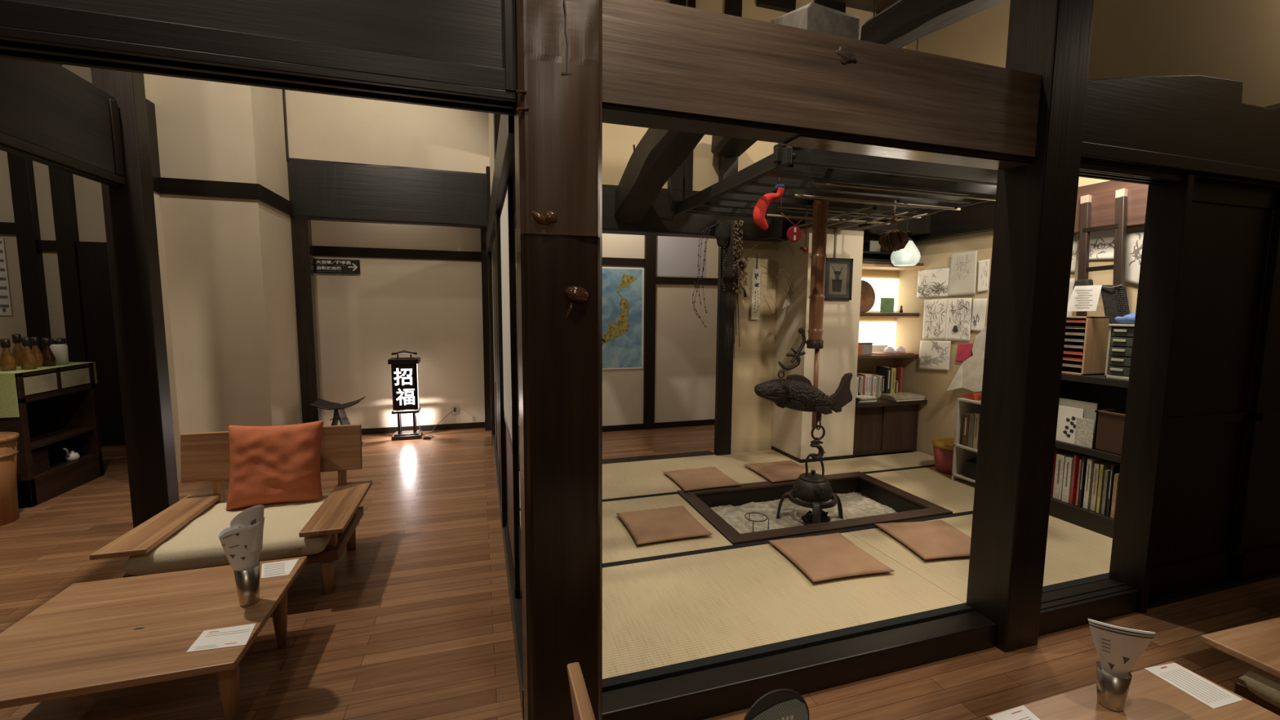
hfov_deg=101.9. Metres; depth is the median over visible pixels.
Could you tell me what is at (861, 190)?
rack
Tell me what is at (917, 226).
wooden beam
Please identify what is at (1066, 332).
paper stack
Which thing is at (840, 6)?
trim
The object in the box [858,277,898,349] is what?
light panel
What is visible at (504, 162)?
trim
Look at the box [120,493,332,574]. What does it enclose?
seat cushion
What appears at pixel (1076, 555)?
mat
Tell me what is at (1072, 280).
landscape
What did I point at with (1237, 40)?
wall
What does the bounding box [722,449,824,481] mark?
mat
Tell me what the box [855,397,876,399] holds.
book
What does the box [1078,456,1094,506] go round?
book
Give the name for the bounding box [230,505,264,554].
rolled paper
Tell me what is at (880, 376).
book
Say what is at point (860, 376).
book
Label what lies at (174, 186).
trim
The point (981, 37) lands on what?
wall
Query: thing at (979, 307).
drawing
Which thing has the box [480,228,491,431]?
trim
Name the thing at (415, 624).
floor
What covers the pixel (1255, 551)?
door
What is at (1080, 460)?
book
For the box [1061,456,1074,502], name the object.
book
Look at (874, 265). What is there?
wooden shelf
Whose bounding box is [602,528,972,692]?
mat
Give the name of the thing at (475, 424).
trim
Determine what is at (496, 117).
trim
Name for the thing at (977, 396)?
folder
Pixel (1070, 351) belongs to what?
paper stack
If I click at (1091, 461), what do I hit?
book
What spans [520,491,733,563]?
mat
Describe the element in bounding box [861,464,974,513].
mat
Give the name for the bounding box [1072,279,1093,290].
pouch
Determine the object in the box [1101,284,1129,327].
woven bag
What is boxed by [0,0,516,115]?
wooden beam
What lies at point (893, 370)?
book
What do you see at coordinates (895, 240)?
lantern
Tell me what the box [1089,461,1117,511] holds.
book
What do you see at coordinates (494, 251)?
door
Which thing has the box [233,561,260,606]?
steel tumbler
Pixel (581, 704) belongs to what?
armchair
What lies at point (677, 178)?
trim
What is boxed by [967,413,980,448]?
book
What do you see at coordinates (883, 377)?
book
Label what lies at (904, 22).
ceiling beam
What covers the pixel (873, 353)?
tray
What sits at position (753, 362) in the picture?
wall
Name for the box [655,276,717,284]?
trim
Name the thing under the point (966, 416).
book
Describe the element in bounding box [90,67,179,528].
wooden post
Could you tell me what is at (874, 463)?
mat
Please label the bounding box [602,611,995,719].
wooden sill
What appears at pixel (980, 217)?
trim
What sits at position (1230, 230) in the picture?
door
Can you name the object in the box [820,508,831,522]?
charcoal
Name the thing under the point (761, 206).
ornament
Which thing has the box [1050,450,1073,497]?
book
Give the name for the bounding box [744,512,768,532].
wire stand
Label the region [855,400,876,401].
book
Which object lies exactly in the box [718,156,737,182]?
post
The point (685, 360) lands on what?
wall
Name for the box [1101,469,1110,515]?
book
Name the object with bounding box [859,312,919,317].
wooden shelf
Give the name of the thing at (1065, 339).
paper stack
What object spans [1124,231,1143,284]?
landscape
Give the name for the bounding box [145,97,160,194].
trim
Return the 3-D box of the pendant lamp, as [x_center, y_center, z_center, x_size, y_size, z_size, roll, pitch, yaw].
[2.513,-2.170,4.777,0.256,2.566,0.256,-1,6,-17]
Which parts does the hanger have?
rod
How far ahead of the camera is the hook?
3.83 m
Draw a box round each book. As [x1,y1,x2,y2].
[855,377,858,395]
[855,395,875,399]
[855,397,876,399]
[855,400,875,403]
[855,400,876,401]
[857,373,865,395]
[857,375,863,395]
[857,377,860,395]
[859,373,868,395]
[862,373,871,395]
[864,373,873,395]
[871,373,879,398]
[872,376,876,396]
[875,365,891,393]
[878,375,882,398]
[879,395,924,401]
[880,395,924,399]
[881,375,884,393]
[881,391,924,397]
[889,367,896,393]
[894,380,898,393]
[961,413,977,446]
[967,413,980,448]
[973,413,980,448]
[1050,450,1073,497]
[1053,452,1080,500]
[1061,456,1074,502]
[1070,453,1090,504]
[1075,458,1082,505]
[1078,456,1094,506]
[1082,457,1111,509]
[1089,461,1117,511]
[1096,462,1119,512]
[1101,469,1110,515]
[1106,464,1119,516]
[1110,473,1119,518]
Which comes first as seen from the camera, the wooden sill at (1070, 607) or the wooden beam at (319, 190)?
the wooden sill at (1070, 607)
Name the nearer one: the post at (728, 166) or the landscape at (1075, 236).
the landscape at (1075, 236)
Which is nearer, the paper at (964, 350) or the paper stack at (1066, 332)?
the paper stack at (1066, 332)
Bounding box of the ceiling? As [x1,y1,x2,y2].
[829,0,898,13]
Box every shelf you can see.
[857,354,918,359]
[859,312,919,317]
[862,260,924,271]
[951,397,981,483]
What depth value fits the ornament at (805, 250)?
3.48 m
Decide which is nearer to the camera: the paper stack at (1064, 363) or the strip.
the paper stack at (1064, 363)
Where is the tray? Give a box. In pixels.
[871,351,913,355]
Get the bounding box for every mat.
[519,454,764,507]
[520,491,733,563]
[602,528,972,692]
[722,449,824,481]
[800,451,934,475]
[844,511,1112,603]
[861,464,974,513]
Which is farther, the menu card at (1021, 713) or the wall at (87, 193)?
the wall at (87, 193)
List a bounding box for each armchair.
[89,423,372,595]
[567,662,595,719]
[1200,617,1279,715]
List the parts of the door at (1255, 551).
panel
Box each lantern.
[387,350,422,440]
[878,200,910,251]
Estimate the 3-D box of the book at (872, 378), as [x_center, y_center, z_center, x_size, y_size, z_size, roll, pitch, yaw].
[2.382,0.268,5.442,0.019,0.248,0.151,-1,6,-17]
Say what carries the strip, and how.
attached to the wall at (753, 362)
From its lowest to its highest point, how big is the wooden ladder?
1.271 m
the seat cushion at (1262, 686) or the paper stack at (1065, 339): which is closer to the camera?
the seat cushion at (1262, 686)
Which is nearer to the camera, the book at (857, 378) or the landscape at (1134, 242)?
the landscape at (1134, 242)
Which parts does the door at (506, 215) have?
paper panel, panel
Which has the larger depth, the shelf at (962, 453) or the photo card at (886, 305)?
the photo card at (886, 305)
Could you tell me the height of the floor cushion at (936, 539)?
0.044 m
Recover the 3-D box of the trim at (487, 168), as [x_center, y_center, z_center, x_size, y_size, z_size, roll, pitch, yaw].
[-1.663,-0.578,5.922,0.115,3.120,0.150,-1,6,-17]
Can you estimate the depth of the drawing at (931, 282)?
5.20 m
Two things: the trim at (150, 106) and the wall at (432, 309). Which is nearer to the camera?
the trim at (150, 106)
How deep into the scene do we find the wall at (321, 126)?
5.73 m
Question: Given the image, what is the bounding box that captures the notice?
[0,237,12,315]
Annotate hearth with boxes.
[676,471,952,544]
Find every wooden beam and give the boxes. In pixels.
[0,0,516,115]
[0,57,125,186]
[287,157,487,228]
[515,184,879,244]
[602,0,1041,170]
[783,214,931,237]
[1079,75,1279,191]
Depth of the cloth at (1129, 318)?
3.31 m
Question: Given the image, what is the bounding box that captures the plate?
[859,280,875,312]
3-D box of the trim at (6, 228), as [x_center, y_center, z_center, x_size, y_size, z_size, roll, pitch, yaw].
[-7.686,-1.355,5.114,2.420,0.120,0.050,-1,6,-17]
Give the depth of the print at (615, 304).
6.57 m
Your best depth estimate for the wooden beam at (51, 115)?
2.85 m
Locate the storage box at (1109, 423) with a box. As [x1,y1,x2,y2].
[1093,408,1125,455]
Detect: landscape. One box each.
[1066,278,1075,315]
[1071,233,1079,272]
[1077,229,1114,259]
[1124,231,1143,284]
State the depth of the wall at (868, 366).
5.63 m
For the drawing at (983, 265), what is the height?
0.293 m
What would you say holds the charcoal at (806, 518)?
on the hearth
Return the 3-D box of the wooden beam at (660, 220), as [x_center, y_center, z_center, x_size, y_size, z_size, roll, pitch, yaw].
[0.840,-1.361,4.945,4.120,0.398,0.209,-1,6,-17]
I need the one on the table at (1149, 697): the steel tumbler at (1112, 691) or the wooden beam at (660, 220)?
the steel tumbler at (1112, 691)
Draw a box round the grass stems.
[747,237,794,308]
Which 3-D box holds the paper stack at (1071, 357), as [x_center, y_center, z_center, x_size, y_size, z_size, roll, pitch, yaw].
[3.074,-0.013,3.651,0.204,0.012,0.190,-1,6,-17]
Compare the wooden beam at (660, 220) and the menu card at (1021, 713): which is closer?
the menu card at (1021, 713)
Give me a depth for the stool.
5.71 m
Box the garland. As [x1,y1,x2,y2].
[692,217,723,327]
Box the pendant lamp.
[890,39,920,266]
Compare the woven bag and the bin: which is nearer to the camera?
the woven bag
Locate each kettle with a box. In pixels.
[792,453,832,502]
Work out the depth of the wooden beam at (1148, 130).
2.48 m
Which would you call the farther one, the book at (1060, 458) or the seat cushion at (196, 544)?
the book at (1060, 458)
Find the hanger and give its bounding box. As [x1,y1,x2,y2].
[777,200,829,428]
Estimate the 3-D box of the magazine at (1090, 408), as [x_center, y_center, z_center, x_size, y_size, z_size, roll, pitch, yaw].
[3.027,0.432,3.603,0.007,0.303,0.240,-1,6,-17]
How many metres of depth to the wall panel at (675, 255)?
6.76 m
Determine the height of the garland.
1.003 m
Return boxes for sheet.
[946,325,986,391]
[1066,284,1102,311]
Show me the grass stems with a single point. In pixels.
(788, 300)
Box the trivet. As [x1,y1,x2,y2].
[776,488,843,524]
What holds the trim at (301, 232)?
attached to the wall at (227, 273)
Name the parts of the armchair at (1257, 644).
arm, seat frame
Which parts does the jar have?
lid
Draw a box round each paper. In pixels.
[217,515,264,573]
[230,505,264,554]
[955,342,972,361]
[1087,618,1155,679]
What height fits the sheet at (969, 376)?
0.638 m
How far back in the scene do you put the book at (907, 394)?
5.33 m
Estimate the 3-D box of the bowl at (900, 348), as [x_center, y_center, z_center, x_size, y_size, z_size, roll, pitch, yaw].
[2.759,-0.112,5.506,0.112,0.064,0.112,-1,6,-17]
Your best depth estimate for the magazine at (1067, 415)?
3.64 m
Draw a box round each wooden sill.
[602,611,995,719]
[1038,578,1138,635]
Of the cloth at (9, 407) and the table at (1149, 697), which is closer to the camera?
the table at (1149, 697)
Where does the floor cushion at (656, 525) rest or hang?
on the mat at (619, 544)
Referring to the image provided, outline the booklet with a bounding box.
[1074,417,1094,448]
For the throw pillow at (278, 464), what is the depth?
3.11 m
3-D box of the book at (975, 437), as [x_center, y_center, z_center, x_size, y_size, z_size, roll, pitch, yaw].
[2.886,0.592,4.341,0.201,0.291,0.038,-1,6,-17]
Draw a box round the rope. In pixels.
[632,144,673,200]
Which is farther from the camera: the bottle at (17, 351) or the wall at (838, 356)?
the wall at (838, 356)
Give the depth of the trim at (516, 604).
2.60 m
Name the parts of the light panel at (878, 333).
paper panel, paper panel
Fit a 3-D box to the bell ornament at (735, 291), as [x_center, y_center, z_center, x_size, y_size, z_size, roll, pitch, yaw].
[0.953,-0.720,4.902,0.173,0.251,0.058,-5,8,-42]
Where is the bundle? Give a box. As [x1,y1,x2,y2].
[714,218,745,359]
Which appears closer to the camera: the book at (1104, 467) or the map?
the book at (1104, 467)
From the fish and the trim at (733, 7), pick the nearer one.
the fish
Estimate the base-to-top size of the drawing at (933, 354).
0.315 m
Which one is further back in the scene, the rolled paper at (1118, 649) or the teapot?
the teapot
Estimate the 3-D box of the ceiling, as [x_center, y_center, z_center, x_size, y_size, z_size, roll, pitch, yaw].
[-1.252,-3.352,2.424,13.200,0.100,12.000,-1,6,-17]
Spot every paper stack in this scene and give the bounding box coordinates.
[1062,355,1082,360]
[1062,361,1082,367]
[1063,349,1083,354]
[1064,337,1084,341]
[1064,343,1084,347]
[1065,331,1084,334]
[1066,319,1086,321]
[1066,325,1085,328]
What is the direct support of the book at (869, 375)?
on the base cabinet at (883, 425)
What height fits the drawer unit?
0.353 m
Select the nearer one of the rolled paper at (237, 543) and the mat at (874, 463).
the rolled paper at (237, 543)
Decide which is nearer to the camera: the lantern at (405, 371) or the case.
the case
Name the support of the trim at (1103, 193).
attached to the wall at (981, 37)
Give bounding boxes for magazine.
[1055,404,1084,444]
[1058,397,1097,448]
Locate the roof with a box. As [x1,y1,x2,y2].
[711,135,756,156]
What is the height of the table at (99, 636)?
0.351 m
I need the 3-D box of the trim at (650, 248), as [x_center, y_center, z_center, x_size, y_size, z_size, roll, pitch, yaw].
[0.127,-0.742,6.676,0.143,3.320,0.050,-1,6,-17]
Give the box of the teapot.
[62,447,79,461]
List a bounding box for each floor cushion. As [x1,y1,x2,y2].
[616,505,712,544]
[662,466,741,491]
[743,460,816,482]
[768,533,894,582]
[874,520,971,559]
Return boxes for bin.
[932,436,954,475]
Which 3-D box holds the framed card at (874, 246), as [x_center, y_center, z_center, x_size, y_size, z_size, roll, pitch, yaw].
[2.384,-1.148,5.267,0.130,0.119,0.010,-1,6,-17]
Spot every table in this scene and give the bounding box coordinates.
[0,555,307,719]
[985,661,1279,719]
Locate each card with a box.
[186,622,256,652]
[261,559,298,578]
[869,240,880,251]
[871,345,888,352]
[880,297,894,312]
[989,705,1039,719]
[1144,662,1243,709]
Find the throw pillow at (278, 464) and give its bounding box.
[226,420,324,511]
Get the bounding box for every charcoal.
[801,510,812,524]
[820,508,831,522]
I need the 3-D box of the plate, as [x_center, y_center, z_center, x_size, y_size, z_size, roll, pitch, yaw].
[2.306,-0.662,5.404,0.340,0.340,0.055,-1,6,-17]
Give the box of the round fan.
[743,688,808,719]
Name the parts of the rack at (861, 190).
bamboo rod, bamboo rod, bamboo rod, bamboo rod, bamboo rod, bamboo rod, bamboo rod, bamboo rod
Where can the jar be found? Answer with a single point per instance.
(59, 347)
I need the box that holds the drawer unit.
[1104,324,1134,380]
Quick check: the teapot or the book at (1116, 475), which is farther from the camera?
the teapot
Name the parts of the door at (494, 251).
paper panel, panel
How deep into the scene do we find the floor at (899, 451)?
5.49 m
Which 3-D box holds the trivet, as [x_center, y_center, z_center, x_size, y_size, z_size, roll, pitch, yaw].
[1.308,1.106,3.899,0.428,0.214,0.394,-3,7,-33]
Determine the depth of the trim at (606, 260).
6.52 m
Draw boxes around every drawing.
[916,267,950,297]
[917,340,951,370]
[922,298,947,339]
[945,297,972,341]
[947,250,977,296]
[970,298,986,331]
[977,258,990,292]
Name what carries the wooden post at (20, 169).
attached to the wall at (87, 193)
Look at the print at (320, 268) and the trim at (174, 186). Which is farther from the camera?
the print at (320, 268)
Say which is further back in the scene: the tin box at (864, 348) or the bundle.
the tin box at (864, 348)
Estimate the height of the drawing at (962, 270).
0.406 m
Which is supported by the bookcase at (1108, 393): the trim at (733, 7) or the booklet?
the booklet
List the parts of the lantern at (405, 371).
leg, leg, frame, handle, panel, rail, leg, corner post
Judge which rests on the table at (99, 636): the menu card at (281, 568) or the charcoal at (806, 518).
the menu card at (281, 568)
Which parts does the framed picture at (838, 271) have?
hanging cord, glass, frame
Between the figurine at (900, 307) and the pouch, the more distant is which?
the figurine at (900, 307)
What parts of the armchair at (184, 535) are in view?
arm, post, seat frame, backrest, leg, arm, post, leg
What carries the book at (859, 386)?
on the base cabinet at (883, 425)
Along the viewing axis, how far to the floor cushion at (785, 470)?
4.62 m
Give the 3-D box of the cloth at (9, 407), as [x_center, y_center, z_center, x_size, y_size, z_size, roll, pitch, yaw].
[-5.218,0.236,4.254,0.750,0.341,0.844,-1,6,-17]
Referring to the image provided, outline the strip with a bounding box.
[751,253,760,319]
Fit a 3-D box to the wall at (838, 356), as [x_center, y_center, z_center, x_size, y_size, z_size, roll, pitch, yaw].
[1.755,-0.127,5.240,0.605,2.265,0.565,-1,6,-17]
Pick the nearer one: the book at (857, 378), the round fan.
the round fan
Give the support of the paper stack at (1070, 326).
on the organizer
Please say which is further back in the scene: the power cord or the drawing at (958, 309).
the power cord
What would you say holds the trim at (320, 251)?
attached to the wall at (432, 309)
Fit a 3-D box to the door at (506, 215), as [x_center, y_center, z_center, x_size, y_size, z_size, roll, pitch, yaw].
[-0.746,0.137,2.950,0.024,2.049,0.920,-1,6,-17]
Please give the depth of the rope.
4.45 m
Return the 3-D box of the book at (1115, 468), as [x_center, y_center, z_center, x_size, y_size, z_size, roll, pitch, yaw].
[3.184,0.857,3.439,0.211,0.344,0.014,-1,6,-17]
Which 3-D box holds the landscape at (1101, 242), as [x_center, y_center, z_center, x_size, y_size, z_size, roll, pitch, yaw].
[3.363,-0.851,3.808,0.004,0.239,0.265,-1,6,-17]
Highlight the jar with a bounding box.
[49,337,69,364]
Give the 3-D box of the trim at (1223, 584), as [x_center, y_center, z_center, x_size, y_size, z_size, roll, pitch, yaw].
[3.533,1.299,3.092,1.880,0.020,0.120,-1,6,-17]
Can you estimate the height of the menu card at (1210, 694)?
0.002 m
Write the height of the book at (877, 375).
0.240 m
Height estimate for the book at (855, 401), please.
0.010 m
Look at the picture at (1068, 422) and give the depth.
3.63 m
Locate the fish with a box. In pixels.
[754,372,852,414]
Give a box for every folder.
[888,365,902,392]
[961,392,982,399]
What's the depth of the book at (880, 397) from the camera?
5.26 m
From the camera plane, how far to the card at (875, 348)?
5.53 m
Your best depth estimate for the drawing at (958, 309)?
4.93 m
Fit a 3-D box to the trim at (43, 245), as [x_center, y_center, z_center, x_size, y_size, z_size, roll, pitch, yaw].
[-5.811,-1.235,5.713,1.250,0.110,0.050,-1,6,-17]
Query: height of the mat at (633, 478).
0.050 m
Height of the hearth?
0.262 m
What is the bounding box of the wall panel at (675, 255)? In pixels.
[656,235,706,276]
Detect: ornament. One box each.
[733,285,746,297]
[752,177,784,230]
[780,196,806,242]
[800,198,808,253]
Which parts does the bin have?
lid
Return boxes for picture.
[824,229,853,300]
[1062,416,1075,437]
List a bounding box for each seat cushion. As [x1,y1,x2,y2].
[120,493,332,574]
[1238,666,1279,708]
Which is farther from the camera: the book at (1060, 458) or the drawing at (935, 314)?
the drawing at (935, 314)
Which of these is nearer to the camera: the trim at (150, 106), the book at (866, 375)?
the trim at (150, 106)
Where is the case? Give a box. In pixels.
[964,458,977,479]
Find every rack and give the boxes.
[671,0,998,230]
[862,237,911,262]
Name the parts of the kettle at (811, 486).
lid, handle, spout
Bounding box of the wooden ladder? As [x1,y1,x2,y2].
[1074,188,1128,369]
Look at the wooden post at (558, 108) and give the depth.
1.64 m
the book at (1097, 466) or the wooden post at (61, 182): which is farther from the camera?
the wooden post at (61, 182)
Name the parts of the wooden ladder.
rail, rail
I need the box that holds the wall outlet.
[451,404,457,414]
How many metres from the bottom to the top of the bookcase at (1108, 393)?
1.028 m
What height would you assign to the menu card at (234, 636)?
0.002 m
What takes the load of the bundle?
hanging from the wooden beam at (660, 220)
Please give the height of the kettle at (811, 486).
0.353 m
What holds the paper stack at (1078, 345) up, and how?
on the organizer
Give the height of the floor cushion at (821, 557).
0.044 m
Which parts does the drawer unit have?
handle, handle, handle, drawer, handle, drawer, handle, drawer, drawer, drawer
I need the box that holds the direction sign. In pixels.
[312,258,359,274]
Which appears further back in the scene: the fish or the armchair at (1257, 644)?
the fish
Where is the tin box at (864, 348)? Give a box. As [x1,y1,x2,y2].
[857,342,873,355]
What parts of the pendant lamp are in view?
lamp shade, cord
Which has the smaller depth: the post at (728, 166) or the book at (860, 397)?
the post at (728, 166)
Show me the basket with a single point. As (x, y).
(9, 505)
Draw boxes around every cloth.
[0,361,97,417]
[1114,312,1135,324]
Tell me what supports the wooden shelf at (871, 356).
attached to the wall at (868, 366)
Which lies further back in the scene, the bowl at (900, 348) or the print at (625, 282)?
the print at (625, 282)
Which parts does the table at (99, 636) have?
leg, leg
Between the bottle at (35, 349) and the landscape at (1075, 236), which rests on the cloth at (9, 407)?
the bottle at (35, 349)
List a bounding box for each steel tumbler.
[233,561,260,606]
[1096,661,1132,711]
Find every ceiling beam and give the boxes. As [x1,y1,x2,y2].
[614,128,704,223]
[860,0,1006,48]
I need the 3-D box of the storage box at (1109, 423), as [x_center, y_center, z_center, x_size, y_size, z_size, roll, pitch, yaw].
[3.236,0.479,3.334,0.310,0.265,0.385,-1,6,-17]
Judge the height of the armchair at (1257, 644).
0.810 m
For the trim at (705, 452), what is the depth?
5.11 m
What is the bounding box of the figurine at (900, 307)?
[898,305,902,312]
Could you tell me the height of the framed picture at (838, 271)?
0.655 m
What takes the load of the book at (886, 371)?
on the base cabinet at (883, 425)
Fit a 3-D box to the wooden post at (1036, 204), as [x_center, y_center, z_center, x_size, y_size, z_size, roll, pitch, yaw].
[1.784,-0.948,2.318,0.215,4.620,0.215,-1,6,-17]
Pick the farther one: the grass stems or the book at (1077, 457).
the grass stems
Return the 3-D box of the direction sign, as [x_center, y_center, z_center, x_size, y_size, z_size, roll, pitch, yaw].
[-3.596,-1.111,6.155,0.491,0.170,0.023,-1,6,-17]
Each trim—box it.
[0,222,16,235]
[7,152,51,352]
[37,240,107,252]
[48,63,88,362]
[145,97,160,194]
[159,177,293,215]
[282,89,288,160]
[290,215,321,423]
[312,245,481,261]
[361,422,484,435]
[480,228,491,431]
[485,109,515,257]
[485,166,495,441]
[492,434,524,719]
[493,113,519,527]
[519,450,715,471]
[602,257,644,266]
[602,418,715,431]
[643,235,656,429]
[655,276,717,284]
[667,0,695,190]
[724,0,742,172]
[756,0,795,13]
[771,445,854,462]
[814,0,845,13]
[908,200,995,242]
[1074,180,1148,234]
[1146,569,1279,608]
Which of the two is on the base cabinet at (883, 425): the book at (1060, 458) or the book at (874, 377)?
the book at (874, 377)
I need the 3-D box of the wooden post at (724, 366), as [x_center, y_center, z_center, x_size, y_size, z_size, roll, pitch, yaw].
[0.842,-0.050,5.157,0.160,2.255,0.065,-1,6,-17]
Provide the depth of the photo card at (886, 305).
5.41 m
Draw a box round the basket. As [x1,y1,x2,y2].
[0,431,19,526]
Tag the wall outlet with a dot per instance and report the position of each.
(455, 411)
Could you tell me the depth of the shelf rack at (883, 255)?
5.29 m
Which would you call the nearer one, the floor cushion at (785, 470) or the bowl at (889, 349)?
the floor cushion at (785, 470)
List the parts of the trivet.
leg, leg, leg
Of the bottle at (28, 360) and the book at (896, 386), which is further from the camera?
the book at (896, 386)
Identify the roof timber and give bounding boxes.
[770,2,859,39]
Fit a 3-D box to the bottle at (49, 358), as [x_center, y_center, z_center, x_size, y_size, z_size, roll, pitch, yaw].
[-5.007,-0.069,4.384,0.088,0.240,0.088,-1,6,-17]
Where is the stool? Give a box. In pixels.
[309,396,365,444]
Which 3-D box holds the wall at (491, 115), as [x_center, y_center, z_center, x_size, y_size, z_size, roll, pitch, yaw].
[-1.128,-1.158,4.214,0.070,4.620,5.100,-1,6,-17]
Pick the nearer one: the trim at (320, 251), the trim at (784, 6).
the trim at (784, 6)
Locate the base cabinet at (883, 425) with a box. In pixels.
[853,398,927,456]
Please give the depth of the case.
4.37 m
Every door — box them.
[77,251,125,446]
[492,233,500,479]
[499,179,519,598]
[1148,180,1277,597]
[1228,190,1279,580]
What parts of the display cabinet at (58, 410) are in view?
drawer, drawer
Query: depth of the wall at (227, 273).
4.69 m
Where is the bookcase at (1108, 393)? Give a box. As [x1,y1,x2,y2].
[1048,373,1128,537]
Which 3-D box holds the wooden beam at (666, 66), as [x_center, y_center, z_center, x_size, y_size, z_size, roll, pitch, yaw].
[0.766,-1.012,1.993,1.921,0.361,0.143,-1,6,-17]
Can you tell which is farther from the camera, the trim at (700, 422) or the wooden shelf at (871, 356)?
the trim at (700, 422)
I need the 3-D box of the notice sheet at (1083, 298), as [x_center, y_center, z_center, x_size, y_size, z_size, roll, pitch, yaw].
[3.011,-0.417,3.527,0.004,0.176,0.212,-1,6,-17]
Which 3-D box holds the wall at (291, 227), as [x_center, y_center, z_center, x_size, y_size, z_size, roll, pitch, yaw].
[-3.977,-0.690,5.870,0.120,3.320,0.450,-1,6,-17]
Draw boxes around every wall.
[0,64,106,356]
[143,73,302,482]
[284,89,489,173]
[290,226,302,423]
[311,220,519,428]
[488,112,496,436]
[602,0,906,453]
[602,233,718,426]
[772,227,863,462]
[857,269,897,374]
[893,0,1144,456]
[1088,0,1279,106]
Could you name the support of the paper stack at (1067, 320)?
on the organizer
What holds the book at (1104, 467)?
in the bookcase at (1108, 393)
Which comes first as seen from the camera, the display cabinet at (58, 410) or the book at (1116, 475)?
the book at (1116, 475)
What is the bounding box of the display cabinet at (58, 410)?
[0,362,103,508]
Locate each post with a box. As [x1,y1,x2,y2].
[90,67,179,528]
[514,0,602,719]
[714,240,735,455]
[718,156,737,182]
[966,0,1094,652]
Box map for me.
[602,266,644,369]
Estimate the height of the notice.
0.810 m
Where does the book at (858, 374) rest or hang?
on the base cabinet at (883, 425)
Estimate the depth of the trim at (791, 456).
5.09 m
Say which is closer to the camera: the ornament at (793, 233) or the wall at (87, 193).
the ornament at (793, 233)
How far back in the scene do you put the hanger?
3.68 m
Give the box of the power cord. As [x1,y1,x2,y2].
[415,408,456,439]
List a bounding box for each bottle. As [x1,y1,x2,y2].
[0,338,16,370]
[11,333,22,365]
[19,337,36,368]
[30,337,44,366]
[41,337,56,365]
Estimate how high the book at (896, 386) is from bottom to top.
0.171 m
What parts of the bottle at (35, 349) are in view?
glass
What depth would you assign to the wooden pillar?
2.68 m
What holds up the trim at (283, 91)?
attached to the wall at (227, 273)
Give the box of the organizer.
[1062,315,1109,375]
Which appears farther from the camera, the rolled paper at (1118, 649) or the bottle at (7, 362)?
the bottle at (7, 362)
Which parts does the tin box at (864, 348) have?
panel, lid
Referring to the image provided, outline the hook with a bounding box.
[808,411,826,460]
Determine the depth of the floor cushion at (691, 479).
4.37 m
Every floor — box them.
[0,424,1279,719]
[854,451,908,457]
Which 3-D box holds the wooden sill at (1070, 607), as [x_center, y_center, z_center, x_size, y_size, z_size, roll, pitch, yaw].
[2.252,1.276,2.694,0.800,0.126,0.130,-1,6,-17]
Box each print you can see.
[316,264,346,271]
[602,291,629,342]
[616,273,636,292]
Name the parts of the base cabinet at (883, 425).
sliding door, sliding door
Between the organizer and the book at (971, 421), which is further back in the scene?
the book at (971, 421)
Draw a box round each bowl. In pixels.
[883,346,894,353]
[894,346,906,352]
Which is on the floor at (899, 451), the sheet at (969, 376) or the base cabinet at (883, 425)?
the base cabinet at (883, 425)

